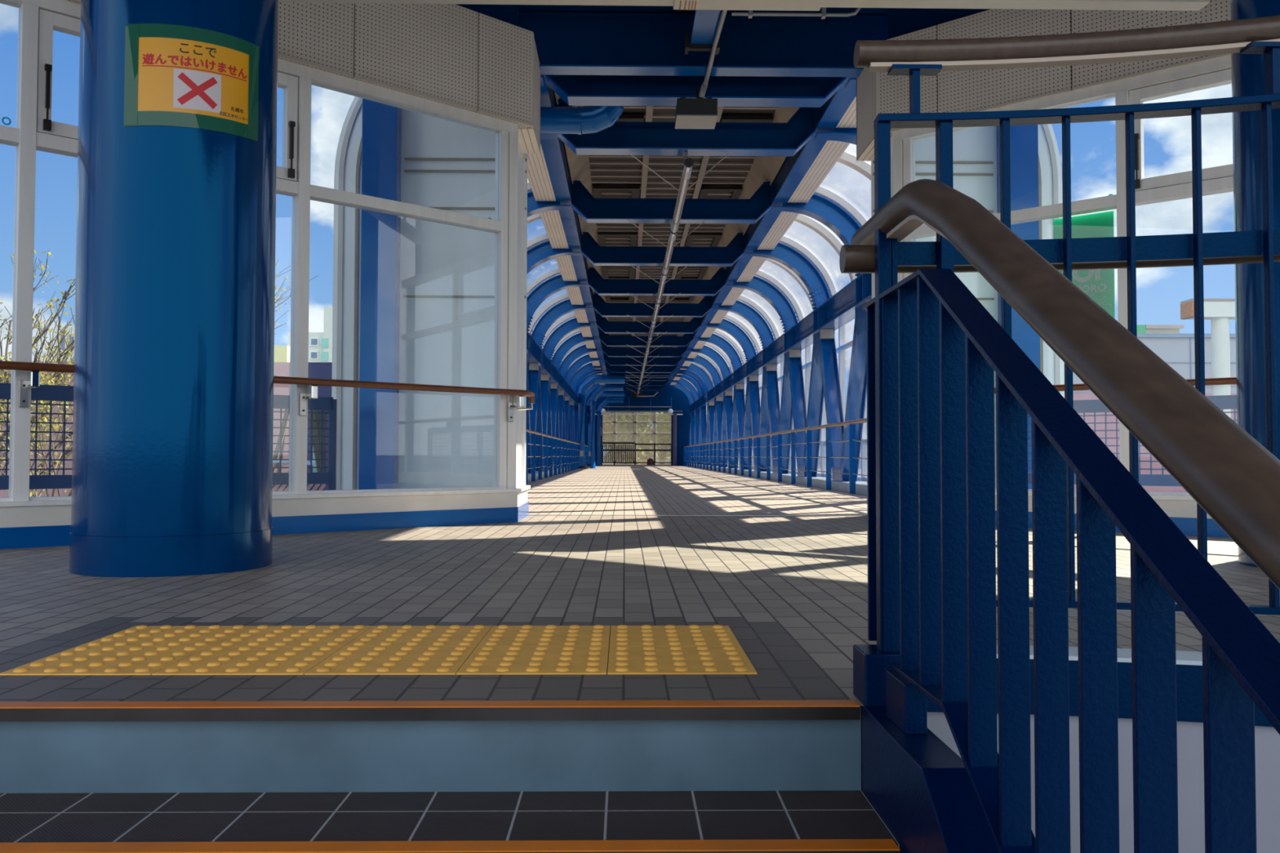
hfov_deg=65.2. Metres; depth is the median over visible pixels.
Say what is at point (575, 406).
truss
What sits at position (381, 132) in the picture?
end post
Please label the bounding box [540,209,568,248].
strip
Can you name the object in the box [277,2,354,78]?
perforated panel
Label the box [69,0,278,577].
column
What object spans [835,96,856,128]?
strip
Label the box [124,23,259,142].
notice
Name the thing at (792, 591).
floor
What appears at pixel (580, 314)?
strip
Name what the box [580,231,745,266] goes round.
cross beam
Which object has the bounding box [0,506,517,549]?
baseboard
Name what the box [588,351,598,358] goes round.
strip
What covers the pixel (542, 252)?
rib
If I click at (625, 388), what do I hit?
cross beam
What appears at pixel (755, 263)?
strip
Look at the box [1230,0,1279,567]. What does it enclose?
column
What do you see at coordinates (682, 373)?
rib
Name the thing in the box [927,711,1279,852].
wall
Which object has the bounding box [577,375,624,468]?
arch
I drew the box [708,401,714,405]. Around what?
junction box
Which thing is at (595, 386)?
rib
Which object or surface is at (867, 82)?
door frame
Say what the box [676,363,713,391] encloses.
rib
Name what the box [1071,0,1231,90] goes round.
perforated panel
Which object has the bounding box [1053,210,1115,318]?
banner
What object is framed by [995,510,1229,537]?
baseboard
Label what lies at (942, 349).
balustrade
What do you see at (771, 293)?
rib
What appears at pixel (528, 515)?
trim
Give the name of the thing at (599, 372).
rib
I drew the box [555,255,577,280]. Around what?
strip
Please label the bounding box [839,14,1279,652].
guard rail
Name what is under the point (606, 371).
cross beam
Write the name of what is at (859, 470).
ground
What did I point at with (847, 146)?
trim
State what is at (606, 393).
arch
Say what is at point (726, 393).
junction box
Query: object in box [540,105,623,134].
drain pipe
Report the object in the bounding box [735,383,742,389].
junction box
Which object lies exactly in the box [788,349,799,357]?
junction box
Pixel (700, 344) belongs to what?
strip
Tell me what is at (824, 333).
junction box
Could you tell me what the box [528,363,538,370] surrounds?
junction box
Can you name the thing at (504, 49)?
perforated panel
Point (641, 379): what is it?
tube light
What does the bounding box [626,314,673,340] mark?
tube light
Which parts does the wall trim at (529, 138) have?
corner trim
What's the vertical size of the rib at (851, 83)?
1.052 m
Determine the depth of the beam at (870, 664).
1.76 m
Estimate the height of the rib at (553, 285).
1.052 m
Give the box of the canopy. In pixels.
[272,460,315,466]
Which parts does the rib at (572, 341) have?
splice plate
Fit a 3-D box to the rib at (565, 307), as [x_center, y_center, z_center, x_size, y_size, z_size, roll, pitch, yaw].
[-1.619,-2.100,20.297,1.302,1.052,0.200,0,-2,-1]
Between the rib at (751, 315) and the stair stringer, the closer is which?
the stair stringer
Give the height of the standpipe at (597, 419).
2.350 m
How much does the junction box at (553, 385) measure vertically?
0.149 m
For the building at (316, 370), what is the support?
on the ground
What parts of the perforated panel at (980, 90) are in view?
edge trim, edge trim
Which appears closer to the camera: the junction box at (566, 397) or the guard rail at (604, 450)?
the junction box at (566, 397)
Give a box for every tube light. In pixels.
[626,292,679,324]
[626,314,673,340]
[626,330,666,352]
[626,343,662,362]
[626,354,658,370]
[626,363,656,377]
[626,370,653,383]
[627,262,690,303]
[628,219,705,275]
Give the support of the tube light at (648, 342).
hanging from the cross beam at (615, 327)
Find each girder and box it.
[519,12,887,76]
[602,386,671,412]
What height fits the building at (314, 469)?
6.141 m
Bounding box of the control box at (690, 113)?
[675,94,717,128]
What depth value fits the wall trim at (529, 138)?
7.12 m
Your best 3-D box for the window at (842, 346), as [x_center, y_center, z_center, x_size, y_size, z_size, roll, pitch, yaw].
[2.817,-0.121,26.112,0.080,2.445,37.100,0,-2,-1]
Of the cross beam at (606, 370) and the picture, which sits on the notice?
the picture
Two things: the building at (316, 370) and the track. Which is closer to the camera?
the building at (316, 370)
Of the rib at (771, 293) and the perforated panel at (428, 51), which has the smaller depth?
the perforated panel at (428, 51)
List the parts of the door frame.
corner trim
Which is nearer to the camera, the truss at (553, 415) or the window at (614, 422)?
the truss at (553, 415)
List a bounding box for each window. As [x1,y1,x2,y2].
[0,0,534,528]
[526,182,588,359]
[602,412,671,462]
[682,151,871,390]
[706,324,866,481]
[890,54,1235,518]
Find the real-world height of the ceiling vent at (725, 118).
0.043 m
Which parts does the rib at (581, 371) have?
splice plate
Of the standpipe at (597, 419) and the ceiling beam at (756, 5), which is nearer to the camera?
the ceiling beam at (756, 5)
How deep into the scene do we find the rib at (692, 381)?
37.70 m
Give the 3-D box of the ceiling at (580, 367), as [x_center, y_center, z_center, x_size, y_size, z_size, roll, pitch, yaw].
[-0.210,-2.469,49.897,9.000,0.150,9.200,0,-2,-1]
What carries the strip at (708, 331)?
attached to the roof beam at (793, 169)
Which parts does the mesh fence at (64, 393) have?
rail, rail, post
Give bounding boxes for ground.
[817,469,861,476]
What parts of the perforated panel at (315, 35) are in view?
edge trim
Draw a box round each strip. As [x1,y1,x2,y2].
[527,144,555,200]
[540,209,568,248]
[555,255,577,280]
[566,286,583,304]
[574,309,588,323]
[580,326,592,337]
[584,340,595,348]
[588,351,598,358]
[591,360,599,365]
[673,377,680,380]
[682,360,692,366]
[687,351,698,358]
[693,340,706,348]
[701,327,715,337]
[710,310,728,323]
[721,287,744,305]
[736,256,766,281]
[757,211,799,249]
[787,140,849,202]
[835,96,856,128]
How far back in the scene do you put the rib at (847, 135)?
9.36 m
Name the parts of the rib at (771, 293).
splice plate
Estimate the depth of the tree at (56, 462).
10.77 m
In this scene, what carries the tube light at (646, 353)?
hanging from the cross beam at (609, 340)
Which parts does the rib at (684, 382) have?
splice plate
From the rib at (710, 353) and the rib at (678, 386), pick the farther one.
the rib at (678, 386)
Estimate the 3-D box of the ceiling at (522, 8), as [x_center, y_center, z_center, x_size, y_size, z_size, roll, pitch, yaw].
[0.508,-3.281,3.216,10.300,0.200,8.620,0,-2,-1]
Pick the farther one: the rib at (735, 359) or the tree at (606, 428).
the tree at (606, 428)
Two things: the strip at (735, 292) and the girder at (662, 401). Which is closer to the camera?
the strip at (735, 292)
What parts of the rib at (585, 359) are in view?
splice plate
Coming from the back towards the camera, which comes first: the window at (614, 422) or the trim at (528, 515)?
the window at (614, 422)
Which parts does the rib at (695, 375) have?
splice plate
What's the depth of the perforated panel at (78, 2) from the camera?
4.96 m
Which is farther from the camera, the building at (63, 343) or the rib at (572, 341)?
the building at (63, 343)
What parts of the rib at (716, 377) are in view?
splice plate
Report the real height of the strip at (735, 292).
0.022 m
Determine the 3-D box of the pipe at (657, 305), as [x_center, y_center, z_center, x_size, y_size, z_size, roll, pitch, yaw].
[0.227,-2.156,18.107,0.927,0.276,2.620,0,-2,-1]
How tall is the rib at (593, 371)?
1.052 m
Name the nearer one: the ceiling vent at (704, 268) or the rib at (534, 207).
the rib at (534, 207)
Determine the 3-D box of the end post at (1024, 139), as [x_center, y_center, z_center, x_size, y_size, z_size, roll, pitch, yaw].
[2.809,1.487,7.361,0.255,8.160,0.152,0,-2,-1]
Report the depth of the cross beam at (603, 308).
20.33 m
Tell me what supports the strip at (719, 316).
attached to the roof beam at (793, 169)
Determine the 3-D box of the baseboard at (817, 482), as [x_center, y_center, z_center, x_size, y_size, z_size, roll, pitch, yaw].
[2.626,1.264,26.269,0.550,0.315,37.500,0,-2,-1]
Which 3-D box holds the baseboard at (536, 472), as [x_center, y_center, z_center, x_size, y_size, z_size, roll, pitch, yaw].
[-2.324,1.251,26.191,0.550,0.315,37.500,0,-2,-1]
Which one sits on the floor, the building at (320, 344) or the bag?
the bag
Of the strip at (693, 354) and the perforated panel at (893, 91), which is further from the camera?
the strip at (693, 354)
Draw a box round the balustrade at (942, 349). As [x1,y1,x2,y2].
[850,178,1279,852]
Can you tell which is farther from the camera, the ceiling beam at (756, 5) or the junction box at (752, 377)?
the junction box at (752, 377)
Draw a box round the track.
[595,410,682,414]
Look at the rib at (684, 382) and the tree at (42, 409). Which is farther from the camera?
the rib at (684, 382)
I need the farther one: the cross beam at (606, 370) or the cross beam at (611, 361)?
the cross beam at (606, 370)
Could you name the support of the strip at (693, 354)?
attached to the roof beam at (793, 169)
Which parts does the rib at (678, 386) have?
splice plate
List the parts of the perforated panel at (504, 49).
edge trim, edge trim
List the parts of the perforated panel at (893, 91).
edge trim, edge trim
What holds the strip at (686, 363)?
attached to the roof beam at (793, 169)
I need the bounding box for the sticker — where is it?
[1,116,11,124]
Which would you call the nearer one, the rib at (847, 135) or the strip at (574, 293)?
the rib at (847, 135)
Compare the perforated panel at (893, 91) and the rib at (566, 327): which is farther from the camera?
the rib at (566, 327)
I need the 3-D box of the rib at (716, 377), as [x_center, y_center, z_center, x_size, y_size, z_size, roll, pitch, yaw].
[1.950,-1.769,31.350,1.302,1.052,0.200,0,-2,-1]
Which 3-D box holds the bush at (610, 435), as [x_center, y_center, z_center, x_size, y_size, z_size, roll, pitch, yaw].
[-0.568,1.742,84.187,6.320,12.348,6.815,0,-2,-1]
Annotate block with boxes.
[1137,324,1184,333]
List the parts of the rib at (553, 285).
splice plate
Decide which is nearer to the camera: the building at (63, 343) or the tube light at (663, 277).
the tube light at (663, 277)
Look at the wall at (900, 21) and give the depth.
6.99 m
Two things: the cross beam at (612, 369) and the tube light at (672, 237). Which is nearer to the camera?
the tube light at (672, 237)
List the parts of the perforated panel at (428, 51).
edge trim, edge trim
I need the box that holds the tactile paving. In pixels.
[0,624,756,675]
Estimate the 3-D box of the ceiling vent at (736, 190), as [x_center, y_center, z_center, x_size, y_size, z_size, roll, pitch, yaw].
[1.075,-3.143,13.887,0.540,0.043,1.300,0,-2,-1]
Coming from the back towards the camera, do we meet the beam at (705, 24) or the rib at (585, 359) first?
the rib at (585, 359)
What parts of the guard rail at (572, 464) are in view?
post, post, post, post, post, post, post, post, post, post, post, post, post, post, post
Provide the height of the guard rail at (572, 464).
0.878 m
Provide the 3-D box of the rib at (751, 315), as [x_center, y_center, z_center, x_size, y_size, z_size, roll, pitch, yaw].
[2.123,-2.091,20.356,1.302,1.052,0.200,0,-2,-1]
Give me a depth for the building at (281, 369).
15.87 m
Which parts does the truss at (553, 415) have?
gusset plate, gusset plate, gusset plate, gusset plate, gusset plate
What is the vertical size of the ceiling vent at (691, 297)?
0.043 m
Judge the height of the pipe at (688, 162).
0.276 m
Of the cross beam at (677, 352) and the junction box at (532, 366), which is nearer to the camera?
the junction box at (532, 366)
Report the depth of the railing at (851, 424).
17.30 m
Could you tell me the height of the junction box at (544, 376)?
0.149 m
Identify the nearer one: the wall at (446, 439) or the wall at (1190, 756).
the wall at (1190, 756)
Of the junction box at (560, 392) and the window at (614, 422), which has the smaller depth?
the junction box at (560, 392)
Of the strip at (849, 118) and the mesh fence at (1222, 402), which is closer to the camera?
the mesh fence at (1222, 402)
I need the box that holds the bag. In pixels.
[646,457,653,465]
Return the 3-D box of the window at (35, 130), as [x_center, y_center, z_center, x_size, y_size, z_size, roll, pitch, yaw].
[-2.409,-0.763,5.350,0.774,2.740,5.353,-1,-2,41]
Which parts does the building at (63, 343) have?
pane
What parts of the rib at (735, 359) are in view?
splice plate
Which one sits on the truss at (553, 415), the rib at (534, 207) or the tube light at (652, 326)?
the rib at (534, 207)
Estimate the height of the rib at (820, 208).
1.052 m
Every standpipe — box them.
[596,418,600,454]
[672,413,676,466]
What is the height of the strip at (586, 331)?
0.022 m
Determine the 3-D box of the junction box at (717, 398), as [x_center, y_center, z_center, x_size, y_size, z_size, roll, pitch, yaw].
[2.446,-0.864,31.085,0.189,0.149,0.269,0,-2,-1]
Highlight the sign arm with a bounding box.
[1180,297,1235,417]
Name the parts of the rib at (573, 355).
splice plate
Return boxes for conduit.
[696,9,727,97]
[731,7,861,18]
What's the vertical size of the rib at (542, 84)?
1.052 m
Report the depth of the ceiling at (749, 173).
13.06 m
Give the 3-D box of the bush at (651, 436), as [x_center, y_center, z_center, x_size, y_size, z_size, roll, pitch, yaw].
[4.593,2.293,82.506,9.702,11.220,5.751,0,-2,-1]
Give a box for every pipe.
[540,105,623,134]
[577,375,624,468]
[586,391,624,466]
[629,151,728,232]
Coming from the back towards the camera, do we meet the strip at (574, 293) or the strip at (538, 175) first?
the strip at (574, 293)
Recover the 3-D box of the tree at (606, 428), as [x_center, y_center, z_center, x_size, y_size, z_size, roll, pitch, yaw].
[-4.374,2.112,61.669,10.787,10.328,7.018,-1,-2,40]
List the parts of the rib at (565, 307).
splice plate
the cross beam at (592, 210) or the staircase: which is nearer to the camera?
the staircase
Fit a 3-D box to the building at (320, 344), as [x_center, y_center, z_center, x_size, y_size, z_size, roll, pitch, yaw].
[-17.610,0.110,68.583,8.556,14.621,14.350,0,-2,-1]
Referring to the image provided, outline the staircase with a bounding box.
[0,700,900,852]
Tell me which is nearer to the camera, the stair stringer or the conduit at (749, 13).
the stair stringer
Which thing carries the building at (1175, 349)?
on the ground
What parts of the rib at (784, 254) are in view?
splice plate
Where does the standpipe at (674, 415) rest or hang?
on the floor
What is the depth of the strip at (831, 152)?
10.68 m
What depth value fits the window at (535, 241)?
20.30 m
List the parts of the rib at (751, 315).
splice plate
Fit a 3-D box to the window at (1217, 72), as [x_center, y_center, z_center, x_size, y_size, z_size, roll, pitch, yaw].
[3.277,-0.744,5.618,0.706,2.740,4.958,2,-2,-43]
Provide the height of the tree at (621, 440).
12.955 m
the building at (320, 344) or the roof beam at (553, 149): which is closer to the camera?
the roof beam at (553, 149)
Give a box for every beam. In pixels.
[278,0,1209,10]
[540,74,609,385]
[542,74,848,106]
[555,98,817,156]
[570,180,773,223]
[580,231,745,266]
[587,266,726,295]
[592,293,711,317]
[596,312,702,333]
[599,328,693,346]
[601,342,686,357]
[604,352,681,365]
[605,361,676,373]
[605,368,674,376]
[606,371,673,377]
[607,373,671,381]
[609,383,665,390]
[611,379,668,386]
[664,76,856,387]
[684,9,721,54]
[853,644,1273,727]
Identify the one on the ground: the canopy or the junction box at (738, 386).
the canopy
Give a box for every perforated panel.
[66,0,80,4]
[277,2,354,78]
[351,3,478,111]
[475,13,533,128]
[877,25,937,136]
[937,8,1071,112]
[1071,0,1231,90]
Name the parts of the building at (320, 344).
pane, pane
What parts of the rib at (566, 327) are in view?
splice plate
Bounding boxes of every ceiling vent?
[592,185,639,198]
[594,114,644,155]
[598,231,636,246]
[601,266,635,279]
[605,295,633,300]
[611,346,630,347]
[669,295,695,301]
[675,266,707,279]
[684,232,722,246]
[697,186,742,199]
[716,115,773,156]
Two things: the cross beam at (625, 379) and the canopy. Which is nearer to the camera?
the canopy
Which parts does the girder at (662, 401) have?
plate, ceiling bracket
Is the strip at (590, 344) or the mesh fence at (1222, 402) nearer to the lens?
the mesh fence at (1222, 402)
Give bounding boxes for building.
[0,361,290,497]
[54,326,74,361]
[274,345,289,362]
[288,306,333,362]
[306,362,332,472]
[312,446,317,472]
[1063,333,1236,493]
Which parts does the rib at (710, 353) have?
splice plate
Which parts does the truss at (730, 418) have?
gusset plate, gusset plate, gusset plate, gusset plate, gusset plate, gusset plate, gusset plate, gusset plate, gusset plate, gusset plate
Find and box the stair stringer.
[859,704,998,852]
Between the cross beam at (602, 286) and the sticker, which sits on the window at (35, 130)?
the sticker
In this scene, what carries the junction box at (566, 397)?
attached to the truss at (553, 415)
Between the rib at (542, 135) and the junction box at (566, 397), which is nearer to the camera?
the rib at (542, 135)
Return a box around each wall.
[331,96,527,489]
[456,4,519,26]
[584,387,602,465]
[671,386,689,466]
[871,124,1064,488]
[887,8,1072,85]
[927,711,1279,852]
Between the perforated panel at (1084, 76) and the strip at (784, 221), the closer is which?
the perforated panel at (1084, 76)
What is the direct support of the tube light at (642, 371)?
hanging from the cross beam at (611, 361)
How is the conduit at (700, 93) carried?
attached to the beam at (705, 24)
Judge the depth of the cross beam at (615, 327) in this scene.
23.07 m
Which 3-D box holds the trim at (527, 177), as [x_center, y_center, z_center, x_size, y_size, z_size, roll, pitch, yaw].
[-1.470,-2.463,26.113,0.015,0.320,37.100,0,-2,-1]
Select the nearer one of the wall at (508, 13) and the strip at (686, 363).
the wall at (508, 13)
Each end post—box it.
[358,97,401,489]
[996,124,1039,488]
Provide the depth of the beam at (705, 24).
6.94 m
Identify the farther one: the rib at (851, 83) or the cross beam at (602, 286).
the cross beam at (602, 286)
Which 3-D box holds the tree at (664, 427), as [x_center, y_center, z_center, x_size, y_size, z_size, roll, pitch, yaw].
[0.731,1.749,59.965,8.110,10.991,6.088,0,-2,-10]
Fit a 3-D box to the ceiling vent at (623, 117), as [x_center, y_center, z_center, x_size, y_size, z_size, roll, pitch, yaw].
[-0.281,-3.228,11.116,0.620,0.043,1.300,0,-2,-1]
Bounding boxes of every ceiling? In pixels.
[519,4,887,15]
[553,91,799,347]
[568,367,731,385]
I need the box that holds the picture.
[173,68,221,113]
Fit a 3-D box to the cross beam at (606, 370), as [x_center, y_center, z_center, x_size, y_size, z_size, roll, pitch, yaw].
[0.015,-2.026,35.429,2.430,0.463,0.200,0,-2,-1]
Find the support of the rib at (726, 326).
on the truss at (730, 418)
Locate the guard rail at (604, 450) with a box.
[602,442,671,464]
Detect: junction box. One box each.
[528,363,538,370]
[540,373,549,380]
[550,382,557,388]
[558,390,563,395]
[564,395,568,400]
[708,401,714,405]
[715,396,722,400]
[724,391,731,395]
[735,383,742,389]
[748,374,757,381]
[765,364,776,371]
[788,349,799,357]
[819,328,833,338]
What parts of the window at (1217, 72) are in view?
return panel, jamb post, rail, head rail, sill, wall handrail, rail, sash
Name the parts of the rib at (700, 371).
splice plate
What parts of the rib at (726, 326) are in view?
splice plate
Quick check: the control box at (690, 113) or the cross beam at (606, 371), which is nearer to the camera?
the control box at (690, 113)
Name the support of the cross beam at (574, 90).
attached to the ceiling at (749, 173)
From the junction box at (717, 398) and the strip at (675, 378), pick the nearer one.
the junction box at (717, 398)
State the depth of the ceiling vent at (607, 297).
22.66 m
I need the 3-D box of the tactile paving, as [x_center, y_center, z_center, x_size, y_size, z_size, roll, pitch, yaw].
[-0.532,0.509,2.312,1.533,0.013,0.567,0,-2,-1]
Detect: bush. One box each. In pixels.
[602,417,657,464]
[644,425,671,464]
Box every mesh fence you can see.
[0,382,337,490]
[1027,395,1236,486]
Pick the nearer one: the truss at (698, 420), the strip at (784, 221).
the strip at (784, 221)
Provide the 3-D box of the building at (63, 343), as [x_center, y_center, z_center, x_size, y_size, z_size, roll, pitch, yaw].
[-27.539,0.951,50.022,3.067,11.812,1.090,0,-2,-1]
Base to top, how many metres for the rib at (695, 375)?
1.052 m
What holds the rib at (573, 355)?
on the truss at (553, 415)
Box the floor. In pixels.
[0,463,1279,706]
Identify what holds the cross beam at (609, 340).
attached to the ceiling at (749, 173)
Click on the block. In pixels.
(1140, 328)
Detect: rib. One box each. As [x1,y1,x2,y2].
[526,240,581,274]
[526,274,587,331]
[527,191,571,217]
[530,298,592,347]
[540,75,544,86]
[540,133,555,138]
[541,317,595,360]
[551,332,599,370]
[558,344,601,378]
[564,354,603,386]
[570,362,604,391]
[574,368,605,394]
[577,371,606,395]
[585,383,604,404]
[665,382,694,405]
[668,377,699,401]
[671,374,702,397]
[673,372,706,395]
[675,368,706,394]
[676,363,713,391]
[681,355,722,386]
[686,345,731,379]
[693,333,742,371]
[701,319,756,361]
[711,300,775,348]
[725,275,799,332]
[744,242,831,310]
[771,193,861,276]
[813,127,856,144]
[844,77,856,88]
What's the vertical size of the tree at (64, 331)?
8.483 m
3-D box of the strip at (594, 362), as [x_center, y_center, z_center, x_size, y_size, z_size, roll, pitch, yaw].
[-1.452,-2.110,32.672,0.240,0.022,2.630,0,-2,-1]
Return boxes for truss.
[525,329,577,473]
[573,395,586,444]
[687,395,707,465]
[703,273,871,481]
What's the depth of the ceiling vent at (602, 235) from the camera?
16.03 m
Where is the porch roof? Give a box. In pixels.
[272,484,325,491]
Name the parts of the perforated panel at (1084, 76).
edge trim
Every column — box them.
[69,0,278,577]
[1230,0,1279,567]
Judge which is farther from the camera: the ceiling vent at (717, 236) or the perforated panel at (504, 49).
the ceiling vent at (717, 236)
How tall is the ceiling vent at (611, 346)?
0.043 m
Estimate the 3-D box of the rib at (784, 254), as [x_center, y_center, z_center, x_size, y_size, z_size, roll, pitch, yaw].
[2.209,-2.252,14.859,1.302,1.052,0.200,0,-2,-1]
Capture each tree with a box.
[0,249,316,497]
[0,299,74,497]
[0,337,74,497]
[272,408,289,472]
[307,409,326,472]
[602,412,622,447]
[605,386,714,464]
[606,417,653,463]
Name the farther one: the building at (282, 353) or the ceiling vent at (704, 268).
the building at (282, 353)
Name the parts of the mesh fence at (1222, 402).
rail, rail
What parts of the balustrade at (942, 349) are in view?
foot plate, handrail, rail plate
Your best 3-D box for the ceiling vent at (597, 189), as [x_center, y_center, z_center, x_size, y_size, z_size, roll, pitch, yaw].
[-0.324,-3.147,13.865,0.620,0.043,1.300,0,-2,-1]
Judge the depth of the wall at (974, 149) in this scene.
7.54 m
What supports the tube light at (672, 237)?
hanging from the cross beam at (592, 210)
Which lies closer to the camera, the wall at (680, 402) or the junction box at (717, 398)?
the junction box at (717, 398)
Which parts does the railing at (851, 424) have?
post, post, post, post, post, post, post, post, post, post, post, post, post, post, post, post, post, post, post, post, post, post, post, post, post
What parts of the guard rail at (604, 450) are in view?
rail, post, rail, rail, rail, post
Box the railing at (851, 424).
[683,417,866,493]
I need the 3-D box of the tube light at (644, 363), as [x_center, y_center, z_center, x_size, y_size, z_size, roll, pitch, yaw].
[0.060,-1.845,28.741,0.927,0.276,2.620,0,-2,-1]
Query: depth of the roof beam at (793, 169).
11.42 m
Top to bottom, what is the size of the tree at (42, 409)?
6.766 m
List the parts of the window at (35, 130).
rail, pane, bracket arm, rail, sash, head rail, sill, wall handrail, rail, bracket arm, rail, jamb post, bracket arm, return panel, sill, return post, kick plate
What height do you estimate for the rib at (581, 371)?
1.052 m
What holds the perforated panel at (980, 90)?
attached to the wall at (900, 21)
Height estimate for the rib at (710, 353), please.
1.052 m
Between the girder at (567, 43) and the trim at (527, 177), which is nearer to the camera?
the girder at (567, 43)
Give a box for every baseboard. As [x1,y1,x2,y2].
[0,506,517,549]
[528,466,564,481]
[688,463,866,495]
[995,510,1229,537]
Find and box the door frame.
[856,67,893,160]
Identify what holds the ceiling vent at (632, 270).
in the ceiling at (749, 173)
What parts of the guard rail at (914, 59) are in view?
post, stub post, fixing plate, wooden rail, wooden rail, rail plate, fixing plate, stub post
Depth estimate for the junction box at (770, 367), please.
19.96 m
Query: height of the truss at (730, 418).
2.802 m
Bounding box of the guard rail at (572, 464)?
[525,428,588,484]
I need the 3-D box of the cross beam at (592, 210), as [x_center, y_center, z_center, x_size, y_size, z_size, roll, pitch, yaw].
[0.382,-2.710,12.092,2.430,0.463,0.200,0,-2,-1]
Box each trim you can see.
[518,32,540,153]
[527,177,592,364]
[528,515,866,515]
[675,146,848,385]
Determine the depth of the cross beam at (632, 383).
40.41 m

